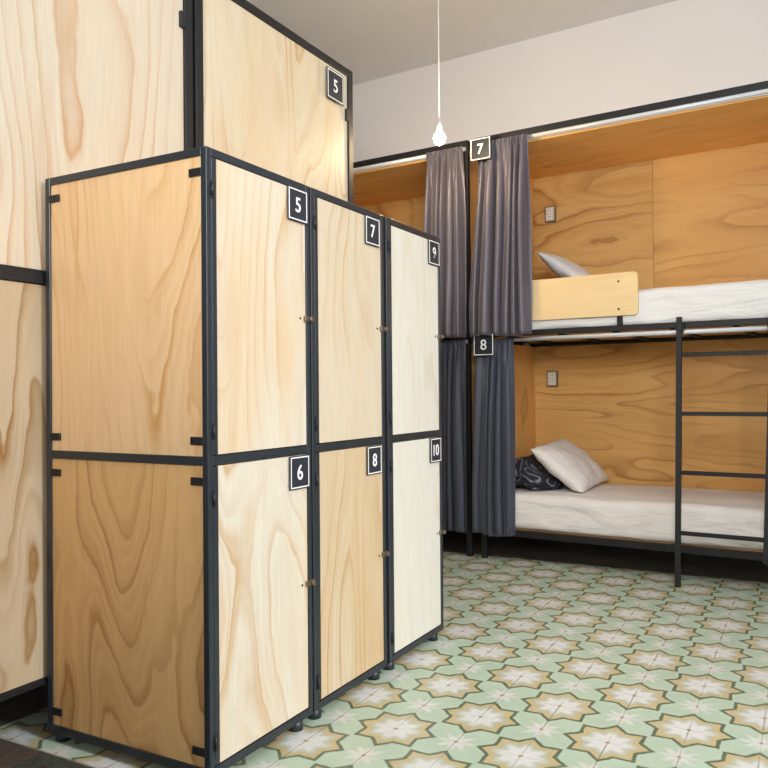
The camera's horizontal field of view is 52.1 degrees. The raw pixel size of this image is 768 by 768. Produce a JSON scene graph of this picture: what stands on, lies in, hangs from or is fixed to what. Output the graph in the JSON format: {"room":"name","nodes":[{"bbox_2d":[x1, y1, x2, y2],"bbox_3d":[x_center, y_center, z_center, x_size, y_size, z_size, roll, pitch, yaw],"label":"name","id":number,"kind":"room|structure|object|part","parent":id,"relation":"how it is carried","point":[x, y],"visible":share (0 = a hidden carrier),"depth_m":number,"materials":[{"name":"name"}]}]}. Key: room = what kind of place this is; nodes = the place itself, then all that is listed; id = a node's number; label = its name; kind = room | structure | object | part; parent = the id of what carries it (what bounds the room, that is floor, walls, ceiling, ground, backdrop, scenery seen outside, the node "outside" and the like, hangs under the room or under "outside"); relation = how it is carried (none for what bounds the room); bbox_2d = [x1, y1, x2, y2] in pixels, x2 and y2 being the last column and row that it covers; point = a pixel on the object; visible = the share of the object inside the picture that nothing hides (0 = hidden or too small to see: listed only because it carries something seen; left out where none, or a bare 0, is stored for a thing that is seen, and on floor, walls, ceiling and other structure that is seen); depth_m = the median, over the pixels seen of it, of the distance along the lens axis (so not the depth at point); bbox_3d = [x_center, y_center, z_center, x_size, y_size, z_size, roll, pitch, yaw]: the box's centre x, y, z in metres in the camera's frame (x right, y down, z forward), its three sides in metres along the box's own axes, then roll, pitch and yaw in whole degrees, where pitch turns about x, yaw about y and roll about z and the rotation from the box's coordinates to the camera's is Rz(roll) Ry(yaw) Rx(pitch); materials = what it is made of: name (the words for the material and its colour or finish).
{"room":"dormitory","nodes":[
{"label":"dormitory","id":0,"kind":"room"},
{"bbox_2d":[0,530,767,767],"bbox_3d":[0.485,1.102,1.783,8.100,0.100,10.400,-1,-1,29],"label":"floor","id":1,"kind":"structure","parent":0,"point":[547,653],"depth_m":2.79,"materials":[{"name":"tile"}]},
{"bbox_2d":[0,0,192,701],"bbox_3d":[-1.752,-0.249,2.869,1.754,2.661,1.148,-1,-1,29],"label":"locker","id":2,"kind":"object","parent":1,"relation":"on","point":[85,85],"visible":0.31,"depth_m":2.37,"materials":[{"name":"beige wood"}]},
{"bbox_3d":[-1.754,-0.311,2.870,1.748,0.042,1.146,-1,-1,29],"label":"rail","id":3,"kind":"part","parent":2,"relation":"part of","materials":[{"name":"black metal"}]},
{"bbox_3d":[-1.744,0.906,2.859,1.748,0.018,1.146,-1,-1,29],"label":"rail","id":4,"kind":"part","parent":2,"relation":"part of","materials":[{"name":"black metal"}]},
{"bbox_3d":[-0.999,0.293,2.451,0.016,1.184,1.062,-1,-1,29],"label":"panel","id":5,"kind":"part","parent":2,"relation":"part of","materials":[{"name":"beige wood"}]},
{"bbox_3d":[-1.010,-0.948,2.462,0.016,1.207,1.062,-1,-1,29],"label":"panel","id":6,"kind":"part","parent":2,"relation":"part of","materials":[{"name":"beige wood"}]},
{"bbox_3d":[-0.739,-0.257,2.941,0.042,2.661,0.042,-1,-1,29],"label":"post","id":7,"kind":"part","parent":2,"relation":"part of","materials":[{"name":"black metal"}]},
{"bbox_2d":[45,146,315,767],"bbox_3d":[-0.613,0.223,2.415,0.651,1.689,0.486,-1,-1,29],"label":"locker","id":8,"kind":"object","parent":1,"relation":"on","point":[180,581],"visible":1,"depth_m":2.21,"materials":[{"name":"beige wood"}]},
{"bbox_3d":[-0.736,-0.203,2.220,0.594,0.795,0.008,-1,-1,29],"label":"panel","id":9,"kind":"part","parent":8,"relation":"part of","materials":[{"name":"beige wood"}]},
{"bbox_3d":[-0.729,0.616,2.213,0.594,0.794,0.008,-1,-1,29],"label":"panel","id":10,"kind":"part","parent":8,"relation":"part of","materials":[{"name":"brown wood"}]},
{"bbox_3d":[-0.508,0.618,2.614,0.594,0.794,0.008,-1,-1,29],"label":"panel","id":11,"kind":"part","parent":8,"relation":"part of","materials":[{"name":"black metal"}]},
{"bbox_3d":[-0.351,-0.206,2.280,0.011,0.790,0.416,-1,-1,29],"label":"door","id":12,"kind":"part","parent":8,"relation":"part of","materials":[{"name":"beige wood"}]},
{"bbox_3d":[-0.344,0.613,2.273,0.011,0.788,0.416,-1,-1,29],"label":"door","id":13,"kind":"part","parent":8,"relation":"part of","materials":[{"name":"beige wood"}]},
{"bbox_3d":[-0.266,-0.550,2.418,0.005,0.102,0.103,-1,-1,29],"label":"number plate","id":14,"kind":"part","parent":8,"relation":"part of","materials":[{"name":"black"}]},
{"bbox_3d":[-0.259,0.270,2.410,0.005,0.102,0.103,-1,-1,29],"label":"number plate","id":15,"kind":"part","parent":8,"relation":"part of","materials":[{"name":"black plastic"}]},
{"bbox_2d":[192,0,353,203],"bbox_3d":[-1.188,-0.244,3.888,1.757,2.661,1.150,-1,-1,29],"label":"locker","id":16,"kind":"object","parent":1,"relation":"on","point":[266,97],"visible":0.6,"depth_m":3.39,"materials":[{"name":"beige wood"}]},
{"bbox_3d":[-0.711,-0.257,2.992,0.042,2.661,0.042,-1,-1,29],"label":"post","id":17,"kind":"part","parent":16,"relation":"part of","materials":[{"name":"black metal"}]},
{"bbox_3d":[-1.202,-1.556,3.902,1.748,0.035,1.148,-1,-1,29],"label":"rail","id":18,"kind":"part","parent":16,"relation":"part of","materials":[{"name":"black metal"}]},
{"bbox_3d":[-0.237,-1.450,3.829,0.005,0.148,0.150,-1,-1,29],"label":"number plate","id":19,"kind":"part","parent":16,"relation":"part of","materials":[{"name":"black"}]},
{"bbox_3d":[-0.175,-0.253,3.962,0.042,2.661,0.042,-1,-1,29],"label":"post","id":20,"kind":"part","parent":16,"relation":"part of","materials":[{"name":"black metal"}]},
{"bbox_2d":[307,187,389,719],"bbox_3d":[-0.379,0.225,2.840,0.651,1.689,0.486,-1,-1,29],"label":"locker","id":21,"kind":"object","parent":1,"relation":"on","point":[346,239],"visible":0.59,"depth_m":2.66,"materials":[{"name":"beige wood"}]},
{"bbox_3d":[-0.273,0.619,3.039,0.594,0.794,0.008,-1,-1,29],"label":"panel","id":22,"kind":"part","parent":21,"relation":"part of","materials":[{"name":"black metal"}]},
{"bbox_3d":[-0.116,-0.204,2.705,0.011,0.790,0.416,-1,-1,29],"label":"door","id":23,"kind":"part","parent":21,"relation":"part of","materials":[{"name":"beige wood"}]},
{"bbox_3d":[-0.109,0.615,2.698,0.011,0.788,0.416,-1,-1,29],"label":"door","id":24,"kind":"part","parent":21,"relation":"part of","materials":[{"name":"beige wood"}]},
{"bbox_3d":[-0.041,-0.549,2.825,0.005,0.102,0.103,-1,-1,29],"label":"number plate","id":25,"kind":"part","parent":21,"relation":"part of","materials":[{"name":"black"}]},
{"bbox_3d":[-0.034,0.272,2.817,0.005,0.102,0.103,-1,-1,29],"label":"number plate","id":26,"kind":"part","parent":21,"relation":"part of","materials":[{"name":"black plastic"}]},
{"bbox_2d":[383,217,445,669],"bbox_3d":[-0.139,0.227,3.275,0.651,1.689,0.486,-1,-1,29],"label":"locker","id":27,"kind":"object","parent":1,"relation":"on","point":[415,531],"visible":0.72,"depth_m":3.10,"materials":[{"name":"beige wood"}]},
{"bbox_3d":[0.124,-0.202,3.140,0.011,0.790,0.416,-1,-1,29],"label":"door","id":28,"kind":"part","parent":27,"relation":"part of","materials":[{"name":"beige wood"}]},
{"bbox_3d":[0.131,0.617,3.133,0.011,0.788,0.416,-1,-1,29],"label":"door","id":29,"kind":"part","parent":27,"relation":"part of","materials":[{"name":"beige wood"}]},
{"bbox_3d":[0.209,-0.547,3.277,0.005,0.102,0.103,-1,-1,29],"label":"number plate","id":30,"kind":"part","parent":27,"relation":"part of","materials":[{"name":"black"}]},
{"bbox_3d":[0.216,0.274,3.270,0.005,0.102,0.103,-1,-1,29],"label":"number plate","id":31,"kind":"part","parent":27,"relation":"part of","materials":[{"name":"black plastic"}]},
{"bbox_2d":[353,140,522,556],"bbox_3d":[-0.078,-0.213,5.813,1.985,2.615,0.894,-1,-1,32],"label":"bunk bed","id":32,"kind":"object","parent":1,"relation":"on","point":[395,192],"visible":0.16,"depth_m":5.29,"materials":[{"name":"black metal"}]},
{"bbox_3d":[-0.218,-0.871,6.406,1.068,1.139,0.010,-1,-1,32],"label":"panel","id":33,"kind":"part","parent":32,"relation":"part of","materials":[{"name":"brown wood"}]},
{"bbox_3d":[-0.321,-1.464,5.457,1.965,0.025,0.024,-1,-1,32],"label":"curtain rod","id":34,"kind":"part","parent":32,"relation":"part of","materials":[{"name":"grey metal"}]},
{"bbox_3d":[-0.308,-1.499,5.479,1.985,0.046,0.029,-1,-1,32],"label":"rail","id":35,"kind":"part","parent":32,"relation":"part of","materials":[{"name":"black metal"}]},
{"bbox_3d":[0.595,-0.882,5.892,0.853,1.139,0.010,-1,-1,32],"label":"panel","id":36,"kind":"part","parent":32,"relation":"part of","materials":[{"name":"brown wood"}]},
{"bbox_2d":[423,146,465,337],"bbox_3d":[0.367,-0.882,4.935,0.301,1.196,0.117,-1,-1,32],"label":"curtain","id":37,"kind":"object","parent":32,"relation":"hanging from","point":[445,199],"visible":0.77,"depth_m":4.90,"materials":[{"name":"grey fabric"}]},
{"bbox_2d":[441,340,466,533],"bbox_3d":[0.398,0.328,4.962,0.282,1.205,0.069,-1,-1,32],"label":"curtain","id":38,"kind":"object","parent":32,"relation":"hanging from","point":[453,352],"visible":0.66,"depth_m":4.91,"materials":[{"name":"fabric"}]},
{"bbox_3d":[-0.297,-0.292,5.468,1.985,0.033,0.029,-1,-1,32],"label":"rail","id":39,"kind":"part","parent":32,"relation":"part of","materials":[{"name":"black metal"}]},
{"bbox_3d":[0.530,-0.225,4.947,0.032,2.612,0.032,-1,-1,32],"label":"post","id":40,"kind":"part","parent":32,"relation":"part of","materials":[{"name":"black metal"}]},
{"bbox_3d":[0.750,0.313,5.304,0.010,1.151,0.809,-1,-1,32],"label":"panel","id":41,"kind":"part","parent":32,"relation":"part of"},
{"bbox_3d":[0.740,-0.889,5.315,0.010,1.139,0.809,-1,-1,32],"label":"panel","id":42,"kind":"part","parent":32,"relation":"part of","materials":[{"name":"brown wood"}]},
{"bbox_2d":[470,81,767,560],"bbox_3d":[1.629,-0.239,4.681,1.979,2.615,0.983,-1,-1,32],"label":"bunk bed","id":43,"kind":"object","parent":1,"relation":"on","point":[680,198],"visible":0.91,"depth_m":5.00,"materials":[{"name":"brown wood"}]},
{"bbox_3d":[0.585,-1.427,4.768,0.138,0.136,0.005,-1,-1,32],"label":"number plate","id":44,"kind":"part","parent":43,"relation":"part of","materials":[{"name":"black"}]},
{"bbox_3d":[0.616,-0.226,4.893,0.032,2.612,0.032,-1,-1,32],"label":"post","id":45,"kind":"part","parent":43,"relation":"part of","materials":[{"name":"black metal"}]},
{"bbox_3d":[0.606,-0.239,4.785,0.138,0.136,0.005,-1,-1,32],"label":"number plate","id":46,"kind":"part","parent":43,"relation":"part of","materials":[{"name":"black plastic"}]},
{"bbox_2d":[472,338,514,536],"bbox_3d":[0.661,0.325,4.791,0.285,1.202,0.070,-1,-1,32],"label":"curtain","id":47,"kind":"object","parent":43,"relation":"hanging from","point":[493,471],"visible":0.99,"depth_m":4.77,"materials":[{"name":"fabric"}]},
{"bbox_2d":[469,134,531,337],"bbox_3d":[0.695,-0.884,4.727,0.400,1.202,0.115,-1,-1,32],"label":"curtain","id":48,"kind":"object","parent":43,"relation":"hanging from","point":[500,298],"visible":0.97,"depth_m":4.71,"materials":[{"name":"grey fabric"}]},
{"bbox_3d":[0.855,0.311,5.237,0.010,1.151,0.809,-1,-1,32],"label":"panel","id":49,"kind":"part","parent":43,"relation":"part of","materials":[{"name":"brown wood"}]},
{"bbox_3d":[0.844,-0.891,5.248,0.010,1.139,0.809,-1,-1,32],"label":"panel","id":50,"kind":"part","parent":43,"relation":"part of","materials":[{"name":"brown wood"}]},
{"bbox_2d":[545,206,555,222],"bbox_3d":[1.166,-1.189,5.503,0.076,0.110,0.038,-1,-1,32],"label":"socket","id":51,"kind":"object","parent":43,"relation":"attached to","point":[550,211],"depth_m":5.49,"materials":[{"name":"grey plastic"}]},
{"bbox_2d":[547,371,558,386],"bbox_3d":[1.177,-0.037,5.492,0.076,0.110,0.038,-1,-1,32],"label":"socket","id":52,"kind":"object","parent":43,"relation":"attached to","point":[552,376],"depth_m":5.48,"materials":[{"name":"grey plastic"}]},
{"bbox_3d":[1.417,-0.894,5.372,0.827,1.139,0.010,-1,-1,32],"label":"panel","id":53,"kind":"part","parent":43,"relation":"part of","materials":[{"name":"brown wood"}]},
{"bbox_3d":[1.496,0.306,5.317,0.991,1.151,0.010,-1,-1,32],"label":"panel","id":54,"kind":"part","parent":43,"relation":"part of","materials":[{"name":"brown wood"}]},
{"bbox_3d":[1.425,-1.524,4.383,1.975,0.046,0.029,-1,-1,32],"label":"rail","id":55,"kind":"part","parent":43,"relation":"part of","materials":[{"name":"black metal"}]},
{"bbox_3d":[1.435,-0.317,4.372,1.975,0.033,0.029,-1,-1,32],"label":"rail","id":56,"kind":"part","parent":43,"relation":"part of","materials":[{"name":"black metal"}]},
{"bbox_3d":[1.422,-0.277,4.350,1.955,0.025,0.024,-1,-1,32],"label":"curtain rod","id":57,"kind":"part","parent":43,"relation":"part of","materials":[{"name":"grey metal"}]},
{"bbox_3d":[1.446,0.896,4.361,1.975,0.040,0.029,-1,-1,32],"label":"rail","id":58,"kind":"part","parent":43,"relation":"part of","materials":[{"name":"black metal"}]},
{"bbox_2d":[515,483,764,550],"bbox_3d":[1.657,0.761,4.703,1.898,0.225,0.828,-1,-1,32],"label":"mattress","id":59,"kind":"object","parent":43,"relation":"on","point":[609,510],"visible":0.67,"depth_m":4.45,"materials":[{"name":"white fabric"}]},
{"bbox_2d":[515,454,563,489],"bbox_3d":[0.973,0.553,5.051,0.380,0.197,0.527,-1,-1,32],"label":"pillow","id":60,"kind":"object","parent":59,"relation":"on","point":[530,473],"visible":0.66,"depth_m":4.85,"materials":[{"name":"black fabric"}]},
{"bbox_2d":[530,438,608,492],"bbox_3d":[1.194,0.508,5.014,0.329,0.285,0.614,-1,-1,31],"label":"pillow","id":61,"kind":"object","parent":59,"relation":"on","point":[561,458],"visible":1,"depth_m":4.84,"materials":[{"name":"white fabric"}]},
{"bbox_3d":[1.411,-1.489,4.362,1.955,0.025,0.024,-1,-1,32],"label":"curtain rod","id":62,"kind":"part","parent":43,"relation":"part of","materials":[{"name":"grey"}]},
{"bbox_2d":[532,279,767,329],"bbox_3d":[1.646,-0.429,4.715,1.898,0.220,0.828,-1,-1,32],"label":"mattress","id":63,"kind":"object","parent":43,"relation":"on","point":[744,299],"visible":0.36,"depth_m":4.22,"materials":[{"name":"white fabric"}]},
{"bbox_2d":[537,252,590,277],"bbox_3d":[1.238,-0.689,5.038,0.356,0.269,0.600,-1,-1,28],"label":"pillow","id":64,"kind":"object","parent":63,"relation":"on","point":[562,267],"visible":0.48,"depth_m":4.83,"materials":[{"name":"grey fabric"}]},
{"bbox_3d":[1.871,-0.288,5.061,1.911,0.025,0.026,-1,-1,32],"label":"rail","id":65,"kind":"part","parent":43,"relation":"part of","materials":[{"name":"black metal"}]},
{"bbox_3d":[2.226,-0.906,4.861,1.084,1.139,0.010,-1,-1,32],"label":"panel","id":66,"kind":"part","parent":43,"relation":"part of","materials":[{"name":"brown wood"}]},
{"bbox_2d":[675,317,767,587],"bbox_3d":[1.762,0.349,4.059,0.484,1.427,0.157,-1,-1,32],"label":"ladder","id":67,"kind":"object","parent":43,"relation":"attached to","point":[680,326],"visible":1,"depth_m":4.12,"materials":[{"name":"black metal"}]},
{"bbox_3d":[2.306,0.295,4.806,0.920,1.151,0.010,-1,-1,32],"label":"panel","id":68,"kind":"part","parent":43,"relation":"part of","materials":[{"name":"brown wood"}]},
{"bbox_2d":[247,0,676,84],"bbox_3d":[0.453,-2.587,1.817,8.100,0.120,10.400,-1,-1,29],"label":"ceiling","id":69,"kind":"structure","parent":0,"point":[373,39],"depth_m":5.43,"materials":[{"name":"paint"}]},
{"bbox_2d":[433,0,445,144],"bbox_3d":[0.306,-1.920,4.402,0.110,1.164,0.110,-1,-1,29],"label":"pendant lamp","id":70,"kind":"object","parent":69,"relation":"hanging from","point":[439,138],"visible":1,"depth_m":4.39,"materials":[{"name":"white"}]},
{"bbox_3d":[0.305,-1.973,4.402,0.006,1.018,0.006,-1,-1,6],"label":"cord","id":71,"kind":"part","parent":70,"relation":"part of","materials":[{"name":"white plastic"}]},
{"bbox_2d":[437,121,441,130],"bbox_3d":[0.310,-1.440,4.397,0.030,0.052,0.031,-1,-1,29],"label":"socket","id":72,"kind":"object","parent":70,"relation":"attached to","point":[439,124],"depth_m":4.39,"materials":[{"name":"white"}]},
{"bbox_3d":[0.311,-1.377,4.397,0.068,0.078,0.068,-1,-1,29],"label":"bulb","id":73,"kind":"part","parent":70,"relation":"part of","materials":[{"name":"white glass"}]},
{"bbox_2d":[353,0,767,346],"bbox_3d":[1.466,-0.712,5.539,11.500,3.680,0.200,-1,-1,32],"label":"wall","id":74,"kind":"structure","parent":0,"point":[679,48],"depth_m":5.51,"materials":[{"name":"paint"}]}
]}

